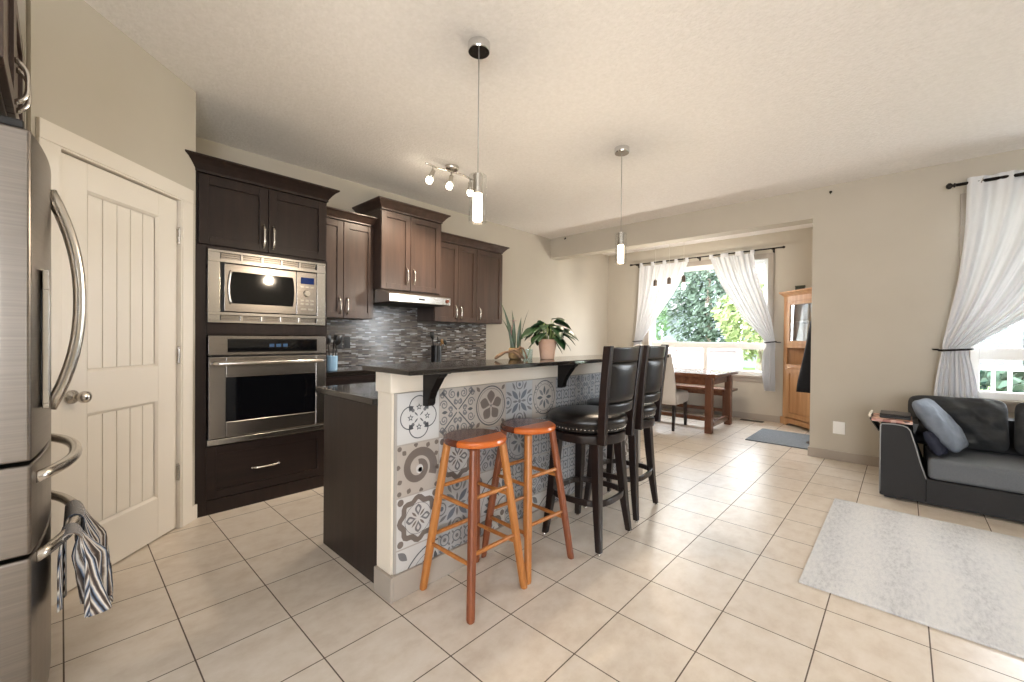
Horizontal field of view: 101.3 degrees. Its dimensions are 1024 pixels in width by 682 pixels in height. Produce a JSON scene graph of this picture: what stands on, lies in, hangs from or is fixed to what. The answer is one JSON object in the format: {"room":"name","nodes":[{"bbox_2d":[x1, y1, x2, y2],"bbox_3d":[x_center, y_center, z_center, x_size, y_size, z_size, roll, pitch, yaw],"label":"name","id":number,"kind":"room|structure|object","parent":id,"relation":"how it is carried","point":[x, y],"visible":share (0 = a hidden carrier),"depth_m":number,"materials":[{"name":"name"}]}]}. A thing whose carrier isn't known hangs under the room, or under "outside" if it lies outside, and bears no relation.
{"room":"open-plan kitchen","nodes":[
{"label":"open-plan kitchen","id":0,"kind":"room"},
{"bbox_2d":[17,0,25,128],"bbox_3d":[-2.332,-0.216,1.454,0.120,2.766,0.850,1,1,43],"label":"wall","id":1,"kind":"structure","parent":0,"point":[21,3],"depth_m":1.71,"materials":[{"name":"beige paint"}]},
{"bbox_2d":[26,0,195,505],"bbox_3d":[-2.091,-0.220,2.241,0.110,2.766,0.960,1,0,-2],"label":"wall","id":2,"kind":"structure","parent":0,"point":[90,80],"depth_m":2.11,"materials":[{"name":"beige paint"}]},
{"bbox_2d":[36,117,193,606],"bbox_3d":[-2.080,0.105,2.233,0.117,2.115,0.903,1,0,-2],"label":"trim","id":3,"kind":"structure","parent":2,"relation":"attached to","point":[53,139],"depth_m":2.34,"materials":[{"name":"beige paint"}]},
{"bbox_2d":[61,152,180,591],"bbox_3d":[-2.031,0.151,2.240,0.118,2.008,0.715,1,0,-2],"label":"door","id":4,"kind":"structure","parent":2,"relation":"in","point":[119,401],"depth_m":2.21,"materials":[{"name":"beige paint"}]},
{"bbox_2d":[192,504,196,520],"bbox_3d":[-2.059,1.113,2.719,0.012,0.093,0.047,1,0,-2],"label":"baseboard","id":5,"kind":"structure","parent":2,"relation":"attached to","point":[194,507],"depth_m":2.72,"materials":[{"name":"beige paint"}]},
{"bbox_2d":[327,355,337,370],"bbox_3d":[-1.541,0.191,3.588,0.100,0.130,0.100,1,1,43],"label":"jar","id":6,"kind":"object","parent":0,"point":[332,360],"depth_m":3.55,"materials":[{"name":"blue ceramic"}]},
{"bbox_2d":[196,137,608,365],"bbox_3d":[-0.389,-0.234,5.726,0.160,2.766,6.750,1,1,43],"label":"wall","id":7,"kind":"structure","parent":0,"point":[535,285],"depth_m":5.67,"materials":[{"name":"beige paint"}]},
{"bbox_2d":[335,337,349,348],"bbox_3d":[-1.691,0.020,4.206,0.012,0.116,0.152,1,1,43],"label":"switch plate","id":8,"kind":"object","parent":7,"relation":"attached to","point":[346,339],"visible":0.7,"depth_m":4.22,"materials":[{"name":"black plastic"}]},
{"bbox_2d":[326,206,376,319],"bbox_3d":[-1.660,-0.698,3.953,0.400,0.976,0.628,1,1,43],"label":"upper cabinet","id":9,"kind":"object","parent":7,"relation":"attached to","point":[350,235],"visible":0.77,"depth_m":3.92,"materials":[{"name":"brown wood"}]},
{"bbox_2d":[352,196,450,294],"bbox_3d":[-1.147,-0.927,4.401,0.535,0.850,0.847,1,1,43],"label":"upper cabinet","id":10,"kind":"object","parent":7,"relation":"attached to","point":[407,237],"visible":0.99,"depth_m":4.20,"materials":[{"name":"brown wood"}]},
{"bbox_2d":[373,289,449,307],"bbox_3d":[-1.107,-0.432,4.363,0.621,0.134,0.717,1,1,43],"label":"range hood","id":11,"kind":"object","parent":10,"relation":"attached to","point":[381,297],"visible":0.96,"depth_m":4.13,"materials":[{"name":"silver metal"}]},
{"bbox_2d":[417,231,508,324],"bbox_3d":[-0.565,-0.708,5.128,0.400,0.986,1.130,1,1,43],"label":"upper cabinet","id":12,"kind":"object","parent":7,"relation":"attached to","point":[471,269],"visible":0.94,"depth_m":5.00,"materials":[{"name":"brown wood"}]},
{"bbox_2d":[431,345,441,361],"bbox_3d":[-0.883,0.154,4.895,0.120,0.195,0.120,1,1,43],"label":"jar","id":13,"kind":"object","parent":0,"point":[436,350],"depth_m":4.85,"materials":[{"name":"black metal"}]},
{"bbox_2d":[374,362,642,603],"bbox_3d":[0.254,0.659,2.840,0.152,1.042,2.490,1,1,43],"label":"wall","id":14,"kind":"structure","parent":0,"point":[411,434],"depth_m":2.14,"materials":[{"name":"grey tile"}]},
{"bbox_2d":[423,373,450,405],"bbox_3d":[-0.358,0.226,1.977,0.150,0.174,0.064,1,1,43],"label":"bracket","id":15,"kind":"object","parent":14,"relation":"attached to","point":[432,383],"visible":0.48,"depth_m":1.98,"materials":[{"name":"black wood"}]},
{"bbox_2d":[362,354,668,375],"bbox_3d":[0.316,0.127,2.733,0.390,0.023,2.540,1,1,43],"label":"countertop","id":16,"kind":"structure","parent":14,"relation":"on","point":[426,368],"depth_m":2.06,"materials":[{"name":"stone"}]},
{"bbox_2d":[495,346,527,359],"bbox_3d":[-0.003,0.071,2.481,0.206,0.080,0.026,0,0,-13],"label":"driftwood","id":17,"kind":"object","parent":16,"relation":"on","point":[518,354],"visible":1,"depth_m":2.48,"materials":[{"name":"brown wood"}]},
{"bbox_2d":[500,301,526,359],"bbox_3d":[0.014,-0.064,2.575,0.175,0.355,0.090,1,0,-4],"label":"snake plant","id":18,"kind":"object","parent":16,"relation":"on","point":[511,330],"visible":0.75,"depth_m":2.58,"materials":[{"name":"green plant"}]},
{"bbox_2d":[520,318,578,358],"bbox_3d":[0.217,-0.015,2.611,0.385,0.261,0.365,1,1,43],"label":"potted plant","id":19,"kind":"object","parent":16,"relation":"on","point":[547,347],"visible":1,"depth_m":2.58,"materials":[{"name":"green plant"}]},
{"bbox_2d":[558,364,577,387],"bbox_3d":[0.373,0.227,2.762,0.150,0.174,0.064,1,1,43],"label":"bracket","id":20,"kind":"object","parent":14,"relation":"attached to","point":[564,371],"visible":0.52,"depth_m":2.77,"materials":[{"name":"black wood"}]},
{"bbox_2d":[48,408,1023,681],"bbox_3d":[1.051,1.255,1.959,7.900,0.120,10.700,1,1,43],"label":"floor","id":21,"kind":"structure","parent":0,"point":[705,586],"depth_m":1.88,"materials":[{"name":"tile"}]},
{"bbox_2d":[0,115,86,681],"bbox_3d":[-1.877,0.279,1.204,0.820,1.790,0.923,1,1,43],"label":"refrigerator","id":22,"kind":"object","parent":21,"relation":"on","point":[27,199],"visible":0.98,"depth_m":1.17,"materials":[{"name":"grey metal"}]},
{"bbox_2d":[57,522,112,617],"bbox_3d":[-1.403,0.748,1.386,0.154,0.283,0.134,1,1,43],"label":"dish towel","id":23,"kind":"object","parent":22,"relation":"hanging from","point":[90,559],"visible":0.94,"depth_m":1.37,"materials":[{"name":"fabric"}]},
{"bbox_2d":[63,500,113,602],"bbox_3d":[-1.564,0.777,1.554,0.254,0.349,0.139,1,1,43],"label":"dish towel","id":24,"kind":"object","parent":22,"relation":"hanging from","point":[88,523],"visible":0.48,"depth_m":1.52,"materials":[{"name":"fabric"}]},
{"bbox_2d":[185,149,339,517],"bbox_3d":[-2.017,-0.023,3.272,0.824,2.356,0.987,1,1,43],"label":"tall cabinet","id":25,"kind":"object","parent":21,"relation":"on","point":[241,208],"visible":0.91,"depth_m":2.97,"materials":[{"name":"brown wood"}]},
{"bbox_2d":[206,335,325,446],"bbox_3d":[-1.923,0.328,3.213,0.639,0.731,0.774,1,1,43],"label":"wall oven","id":26,"kind":"object","parent":25,"relation":"in","point":[257,387],"visible":0.89,"depth_m":2.99,"materials":[{"name":"silver metal"}]},
{"bbox_2d":[207,248,325,325],"bbox_3d":[-1.918,-0.367,3.206,0.538,0.486,0.766,1,1,43],"label":"microwave","id":27,"kind":"object","parent":25,"relation":"in","point":[246,292],"visible":1,"depth_m":2.99,"materials":[{"name":"silver metal"}]},
{"bbox_2d":[323,394,377,582],"bbox_3d":[-0.050,0.739,3.110,0.657,0.872,2.416,1,1,43],"label":"base cabinet","id":28,"kind":"object","parent":21,"relation":"on","point":[350,427],"visible":0.08,"depth_m":2.19,"materials":[{"name":"brown wood"}]},
{"bbox_2d":[315,382,377,405],"bbox_3d":[-0.047,0.286,3.104,0.657,0.032,2.482,1,1,43],"label":"countertop","id":29,"kind":"structure","parent":28,"relation":"on","point":[366,393],"depth_m":2.25,"materials":[{"name":"stone"}]},
{"bbox_2d":[327,373,375,385],"bbox_3d":[-1.581,0.722,3.865,0.673,0.863,0.608,1,1,43],"label":"base cabinet","id":30,"kind":"object","parent":21,"relation":"on","point":[361,378],"visible":0.02,"depth_m":3.63,"materials":[{"name":"brown wood"}]},
{"bbox_2d":[327,365,375,375],"bbox_3d":[-1.576,0.271,3.861,0.653,0.035,0.610,1,1,43],"label":"countertop","id":31,"kind":"structure","parent":30,"relation":"on","point":[350,369],"depth_m":3.65,"materials":[{"name":"stone"}]},
{"bbox_2d":[327,334,341,370],"bbox_3d":[-1.524,0.099,3.587,0.135,0.315,0.100,1,0,-3],"label":"utensil crock","id":32,"kind":"object","parent":31,"relation":"on","point":[332,360],"visible":0.88,"depth_m":3.56,"materials":[{"name":"blue ceramic"}]},
{"bbox_2d":[358,362,423,365],"bbox_3d":[-1.095,0.692,4.354,0.681,0.885,0.760,1,1,43],"label":"range","id":33,"kind":"object","parent":21,"relation":"on","point":[407,362],"visible":0.05,"depth_m":4.54,"materials":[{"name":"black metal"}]},
{"bbox_2d":[420,429,526,624],"bbox_3d":[-0.179,0.816,2.005,0.370,0.735,0.370,1,1,43],"label":"bar stool","id":34,"kind":"object","parent":21,"relation":"on","point":[474,440],"visible":1,"depth_m":1.98,"materials":[{"name":"brown wood"}]},
{"bbox_2d":[481,418,573,584],"bbox_3d":[0.084,0.816,2.292,0.370,0.735,0.370,0,1,-44],"label":"bar stool","id":35,"kind":"object","parent":21,"relation":"on","point":[527,427],"visible":0.94,"depth_m":2.27,"materials":[{"name":"brown wood"}]},
{"bbox_2d":[542,345,643,555],"bbox_3d":[0.479,0.605,2.575,0.533,1.159,0.486,1,1,41],"label":"bar chair","id":36,"kind":"object","parent":21,"relation":"on","point":[606,423],"visible":0.96,"depth_m":2.40,"materials":[{"name":"black leather"}]},
{"bbox_2d":[583,344,668,522],"bbox_3d":[0.797,0.605,2.997,0.533,1.159,0.486,1,1,38],"label":"bar chair","id":37,"kind":"object","parent":21,"relation":"on","point":[654,358],"visible":0.66,"depth_m":2.82,"materials":[{"name":"black leather"}]},
{"bbox_2d":[653,354,688,430],"bbox_3d":[2.070,0.669,5.783,0.520,1.008,0.685,1,1,39],"label":"dining chair","id":38,"kind":"object","parent":21,"relation":"on","point":[672,396],"visible":0.48,"depth_m":5.50,"materials":[{"name":"fabric"}]},
{"bbox_2d":[661,367,737,433],"bbox_3d":[2.181,0.790,6.208,1.850,0.760,0.998,1,1,43],"label":"dining table","id":39,"kind":"object","parent":21,"relation":"on","point":[709,378],"visible":0.49,"depth_m":5.56,"materials":[{"name":"brown wood"}]},
{"bbox_2d":[662,383,737,415],"bbox_3d":[2.709,0.940,6.836,1.670,0.460,0.318,1,1,43],"label":"bench","id":40,"kind":"object","parent":21,"relation":"on","point":[699,389],"visible":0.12,"depth_m":6.53,"materials":[{"name":"brown wood"}]},
{"bbox_2d":[740,419,763,422],"bbox_3d":[3.540,1.180,6.200,0.300,0.006,0.110,1,1,43],"label":"floor vent","id":41,"kind":"object","parent":21,"relation":"in","point":[740,419],"visible":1,"depth_m":6.21,"materials":[{"name":"black metal"}]},
{"bbox_2d":[745,428,809,449],"bbox_3d":[3.356,1.185,5.070,0.770,0.012,0.845,1,1,43],"label":"floor mat","id":42,"kind":"object","parent":21,"relation":"on","point":[783,438],"visible":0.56,"depth_m":5.07,"materials":[{"name":"grey fabric"}]},
{"bbox_3d":[3.560,0.290,4.788,0.320,1.810,0.320,1,1,43],"label":"coat stand","id":43,"kind":"object","parent":42,"relation":"on","visible":0},
{"bbox_2d":[796,321,810,392],"bbox_3d":[3.471,0.043,4.786,0.158,1.104,0.349,0,1,-37],"label":"coat","id":44,"kind":"object","parent":43,"relation":"hanging from","point":[803,383],"visible":0.28,"depth_m":4.82,"materials":[{"name":"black fabric"}]},
{"bbox_2d":[779,287,811,428],"bbox_3d":[3.919,0.250,5.534,0.853,1.885,0.771,1,1,43],"label":"hutch","id":45,"kind":"object","parent":21,"relation":"on","point":[797,303],"visible":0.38,"depth_m":5.88,"materials":[{"name":"brown wood"}]},
{"bbox_2d":[795,285,805,289],"bbox_3d":[3.981,-0.728,5.801,0.116,0.066,0.066,1,1,43],"label":"trinket box","id":46,"kind":"object","parent":45,"relation":"on","point":[799,286],"visible":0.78,"depth_m":5.77,"materials":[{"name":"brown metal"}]},
{"bbox_2d":[798,498,1023,658],"bbox_3d":[2.811,1.208,1.804,2.415,0.010,1.498,1,1,43],"label":"area rug","id":47,"kind":"object","parent":21,"relation":"on","point":[965,582],"visible":1,"depth_m":2.18,"materials":[{"name":"white carpet"}]},
{"bbox_2d":[879,418,1023,521],"bbox_3d":[4.016,0.917,2.696,2.474,0.600,0.838,1,1,43],"label":"sofa","id":48,"kind":"object","parent":21,"relation":"on","point":[981,482],"visible":0.8,"depth_m":3.03,"materials":[{"name":"grey"}]},
{"bbox_2d":[868,410,918,432],"bbox_3d":[3.018,0.642,3.331,0.291,0.121,0.330,1,1,43],"label":"tray","id":49,"kind":"object","parent":48,"relation":"on","point":[875,417],"visible":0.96,"depth_m":3.25,"materials":[{"name":"brown wood"}]},
{"bbox_2d":[880,410,910,419],"bbox_3d":[3.039,0.588,3.332,0.180,0.036,0.220,1,1,43],"label":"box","id":50,"kind":"object","parent":49,"relation":"on","point":[883,413],"visible":1,"depth_m":3.28,"materials":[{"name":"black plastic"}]},
{"bbox_2d":[923,431,948,455],"bbox_3d":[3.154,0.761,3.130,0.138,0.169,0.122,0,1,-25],"label":"throw pillow","id":51,"kind":"object","parent":48,"relation":"on","point":[933,442],"visible":0.84,"depth_m":3.09,"materials":[{"name":"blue fabric"}]},
{"bbox_2d":[912,398,968,452],"bbox_3d":[3.294,0.640,3.232,0.415,0.358,0.278,0,1,-35],"label":"throw pillow","id":52,"kind":"object","parent":48,"relation":"on","point":[931,415],"visible":0.94,"depth_m":3.14,"materials":[{"name":"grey fabric"}]},
{"bbox_2d":[908,395,1009,451],"bbox_3d":[3.527,0.647,3.341,0.556,0.401,0.271,1,1,43],"label":"cushion","id":53,"kind":"object","parent":48,"relation":"on","point":[984,422],"visible":0.66,"depth_m":3.21,"materials":[{"name":"black fabric"}]},
{"bbox_2d":[925,445,1023,493],"bbox_3d":[4.048,0.946,2.542,2.198,0.149,0.641,1,1,43],"label":"seat cushion","id":54,"kind":"object","parent":48,"relation":"on","point":[990,472],"depth_m":2.95,"materials":[{"name":"grey fabric"}]},
{"bbox_2d":[1014,402,1023,454],"bbox_3d":[3.932,0.654,2.934,0.557,0.404,0.273,1,1,43],"label":"cushion","id":55,"kind":"object","parent":48,"relation":"on","point":[1019,409],"visible":1,"depth_m":3.08,"materials":[{"name":"black fabric"}]},
{"bbox_3d":[-0.491,0.723,5.035,0.673,0.863,1.050,1,1,43],"label":"base cabinet","id":56,"kind":"object","parent":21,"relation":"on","visible":0},
{"bbox_3d":[-0.482,0.272,5.036,0.653,0.035,1.066,1,1,43],"label":"countertop","id":57,"kind":"structure","parent":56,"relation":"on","visible":0},
{"bbox_2d":[430,332,446,361],"bbox_3d":[-0.860,0.074,4.895,0.197,0.354,0.120,1,0,-3],"label":"utensil canister","id":58,"kind":"object","parent":57,"relation":"on","point":[436,350],"visible":0.91,"depth_m":4.86,"materials":[{"name":"black plastic"}]},
{"bbox_2d":[84,0,1023,255],"bbox_3d":[1.079,-1.630,1.934,7.900,0.120,10.700,1,1,43],"label":"ceiling","id":59,"kind":"structure","parent":0,"point":[714,103],"depth_m":2.66,"materials":[{"name":"white paint"}]},
{"bbox_2d":[425,162,472,195],"bbox_3d":[-0.560,-1.498,3.863,0.552,0.208,0.131,0,1,-42],"label":"track light","id":60,"kind":"object","parent":59,"relation":"attached to","point":[452,168],"visible":0.98,"depth_m":3.84,"materials":[{"name":"grey metal"}]},
{"bbox_2d":[468,36,489,221],"bbox_3d":[-0.181,-1.110,2.247,0.120,0.949,0.120,1,1,43],"label":"pendant light","id":61,"kind":"object","parent":59,"relation":"hanging from","point":[478,46],"visible":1,"depth_m":2.23,"materials":[{"name":"white glass"}]},
{"bbox_2d":[614,145,629,262],"bbox_3d":[0.899,-1.110,3.458,0.120,0.949,0.120,1,1,43],"label":"pendant light","id":62,"kind":"object","parent":59,"relation":"hanging from","point":[621,150],"visible":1,"depth_m":3.44,"materials":[{"name":"white glass"}]},
{"bbox_2d":[653,244,685,292],"bbox_3d":[2.311,-1.153,6.157,0.600,0.880,0.060,1,1,43],"label":"dining pendant","id":63,"kind":"object","parent":59,"relation":"hanging from","point":[683,286],"visible":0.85,"depth_m":6.16,"materials":[{"name":"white glass"}]},
{"bbox_2d":[550,189,812,259],"bbox_3d":[1.932,-1.440,5.583,3.420,0.306,0.200,1,1,43],"label":"beam","id":64,"kind":"structure","parent":59,"relation":"attached to","point":[796,208],"depth_m":5.14,"materials":[{"name":"beige paint"}]},
{"bbox_2d":[608,227,812,415],"bbox_3d":[3.292,-0.207,6.773,3.820,2.766,0.200,1,1,43],"label":"wall","id":65,"kind":"structure","parent":0,"point":[792,263],"depth_m":6.42,"materials":[{"name":"beige paint"}]},
{"bbox_2d":[630,246,784,267],"bbox_3d":[3.030,-1.332,6.800,2.390,0.070,0.118,1,1,43],"label":"curtain rod","id":66,"kind":"object","parent":65,"relation":"attached to","point":[774,248],"visible":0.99,"depth_m":6.68,"materials":[{"name":"black metal"}]},
{"bbox_2d":[632,257,688,346],"bbox_3d":[2.533,-0.331,7.231,0.984,2.072,0.162,1,1,43],"label":"curtain","id":67,"kind":"object","parent":66,"relation":"hanging from","point":[651,304],"visible":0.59,"depth_m":7.28,"materials":[{"name":"white fabric"}]},
{"bbox_2d":[709,249,780,391],"bbox_3d":[3.484,-0.315,6.343,0.969,2.082,0.164,1,1,43],"label":"curtain","id":68,"kind":"object","parent":66,"relation":"hanging from","point":[737,275],"visible":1,"depth_m":6.25,"materials":[{"name":"white fabric"}]},
{"bbox_2d":[644,252,773,382],"bbox_3d":[3.136,-0.346,6.860,2.010,1.910,0.185,1,1,43],"label":"window","id":69,"kind":"structure","parent":65,"relation":"in","point":[767,259],"depth_m":6.49,"materials":[{"name":"white plastic"}]},
{"bbox_2d":[662,405,793,424],"bbox_3d":[3.149,1.128,6.760,3.637,0.093,0.012,1,1,43],"label":"baseboard","id":70,"kind":"structure","parent":65,"relation":"attached to","point":[762,417],"depth_m":6.39,"materials":[{"name":"beige paint"}]},
{"bbox_2d":[809,149,1023,456],"bbox_3d":[4.671,-0.162,3.031,4.100,2.766,0.200,1,1,43],"label":"wall","id":71,"kind":"structure","parent":0,"point":[885,252],"depth_m":3.98,"materials":[{"name":"beige paint"}]},
{"bbox_2d":[833,421,844,434],"bbox_3d":[3.266,0.871,4.198,0.096,0.124,0.007,1,1,43],"label":"wall plate","id":72,"kind":"object","parent":71,"relation":"attached to","point":[838,427],"visible":1,"depth_m":4.20,"materials":[{"name":"white plastic"}]},
{"bbox_2d":[808,446,878,466],"bbox_3d":[4.595,1.173,3.093,3.963,0.093,0.213,1,1,43],"label":"baseboard","id":73,"kind":"structure","parent":71,"relation":"attached to","point":[815,452],"depth_m":4.16,"materials":[{"name":"beige paint"}]},
{"bbox_2d":[946,172,1023,188],"bbox_3d":[4.630,-1.301,2.848,2.360,0.076,0.126,1,1,43],"label":"curtain rod","id":74,"kind":"object","parent":71,"relation":"attached to","point":[949,185],"visible":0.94,"depth_m":3.45,"materials":[{"name":"black metal"}]},
{"bbox_2d":[932,170,1023,397],"bbox_3d":[4.164,-0.273,3.256,1.272,2.175,0.159,1,1,43],"label":"curtain","id":75,"kind":"object","parent":74,"relation":"hanging from","point":[988,299],"visible":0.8,"depth_m":3.48,"materials":[{"name":"white fabric"}]},
{"bbox_2d":[959,193,1023,412],"bbox_3d":[4.695,-0.328,2.951,2.180,1.850,0.185,1,1,43],"label":"window","id":76,"kind":"structure","parent":71,"relation":"in","point":[979,353],"depth_m":3.56,"materials":[{"name":"white plastic"}]},
{"bbox_3d":[-1.952,-0.204,0.438,2.060,2.766,0.120,1,1,43],"label":"wall","id":77,"kind":"structure","parent":0,"visible":0},
{"bbox_2d":[0,0,31,119],"bbox_3d":[-1.943,-0.971,1.117,0.870,0.430,0.875,1,1,43],"label":"upper cabinet","id":78,"kind":"object","parent":77,"relation":"attached to","point":[13,71],"visible":0.9,"depth_m":1.37,"materials":[{"name":"brown wood"}]},
{"label":"outside","id":79,"kind":"structure","parent":0,"visible":0},
{"bbox_3d":[6.036,1.345,6.506,13.000,0.080,2.650,1,1,43],"label":"deck","id":80,"kind":"object","parent":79,"visible":0},
{"bbox_2d":[668,348,742,369],"bbox_3d":[3.829,0.694,9.963,2.930,1.120,0.090,1,1,43],"label":"deck railing","id":81,"kind":"object","parent":80,"relation":"on","point":[730,359],"visible":0.2,"depth_m":9.39,"materials":[{"name":"white plastic"}]},
{"bbox_2d":[979,366,1023,391],"bbox_3d":[8.532,0.876,5.582,4.590,0.920,0.090,1,1,43],"label":"deck railing","id":82,"kind":"object","parent":80,"relation":"on","point":[993,369],"visible":0.05,"depth_m":6.46,"materials":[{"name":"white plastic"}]},
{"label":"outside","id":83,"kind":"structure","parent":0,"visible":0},
{"bbox_2d":[742,367,990,390],"bbox_3d":[19.595,1.861,21.071,52.000,0.100,42.450,1,1,43],"label":"lawn","id":84,"kind":"structure","parent":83,"point":[743,368],"depth_m":25.17,"materials":[{"name":"green plant"}]},
{"bbox_2d":[656,307,670,340],"bbox_3d":[6.309,-0.757,20.758,2.870,4.900,2.987,1,1,43],"label":"tree","id":85,"kind":"object","parent":84,"relation":"on","point":[663,315],"visible":0.12,"depth_m":19.99,"materials":[{"name":"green plant"}]},
{"bbox_2d":[656,270,723,341],"bbox_3d":[8.208,-2.754,27.614,10.300,8.800,9.200,1,1,43],"label":"house","id":86,"kind":"structure","parent":84,"relation":"on","point":[668,338],"depth_m":23.18,"materials":[{"name":"white"}]},
{"bbox_2d":[665,269,741,342],"bbox_3d":[7.868,-2.334,17.091,3.185,8.141,3.224,1,0,5],"label":"tree","id":87,"kind":"object","parent":84,"relation":"on","point":[703,320],"visible":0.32,"depth_m":16.76,"materials":[{"name":"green plant"}]},
{"bbox_2d":[711,283,763,370],"bbox_3d":[7.551,-0.028,12.790,2.610,3.606,2.647,1,1,43],"label":"tree","id":88,"kind":"object","parent":84,"relation":"on","point":[725,318],"visible":0.28,"depth_m":12.70,"materials":[{"name":"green plant"}]},
{"bbox_2d":[742,269,763,367],"bbox_3d":[19.144,-1.846,27.267,6.800,7.200,7.000,1,1,43],"label":"house","id":89,"kind":"structure","parent":84,"relation":"on","point":[747,364],"depth_m":26.70,"materials":[{"name":"white"}]},
{"bbox_2d":[979,319,1023,390],"bbox_3d":[11.807,-0.796,9.460,4.894,5.275,5.170,1,1,43],"label":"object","id":90,"kind":"object","parent":84,"relation":"on","point":[1010,337],"visible":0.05,"depth_m":8.92,"materials":[{"name":"grey plant"}]},
{"bbox_2d":[980,363,1023,392],"bbox_3d":[9.334,1.052,7.171,1.775,1.589,1.795,1,1,43],"label":"tree","id":91,"kind":"object","parent":84,"relation":"on","point":[1001,379],"visible":0.67,"depth_m":7.39,"materials":[{"name":"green plant"}]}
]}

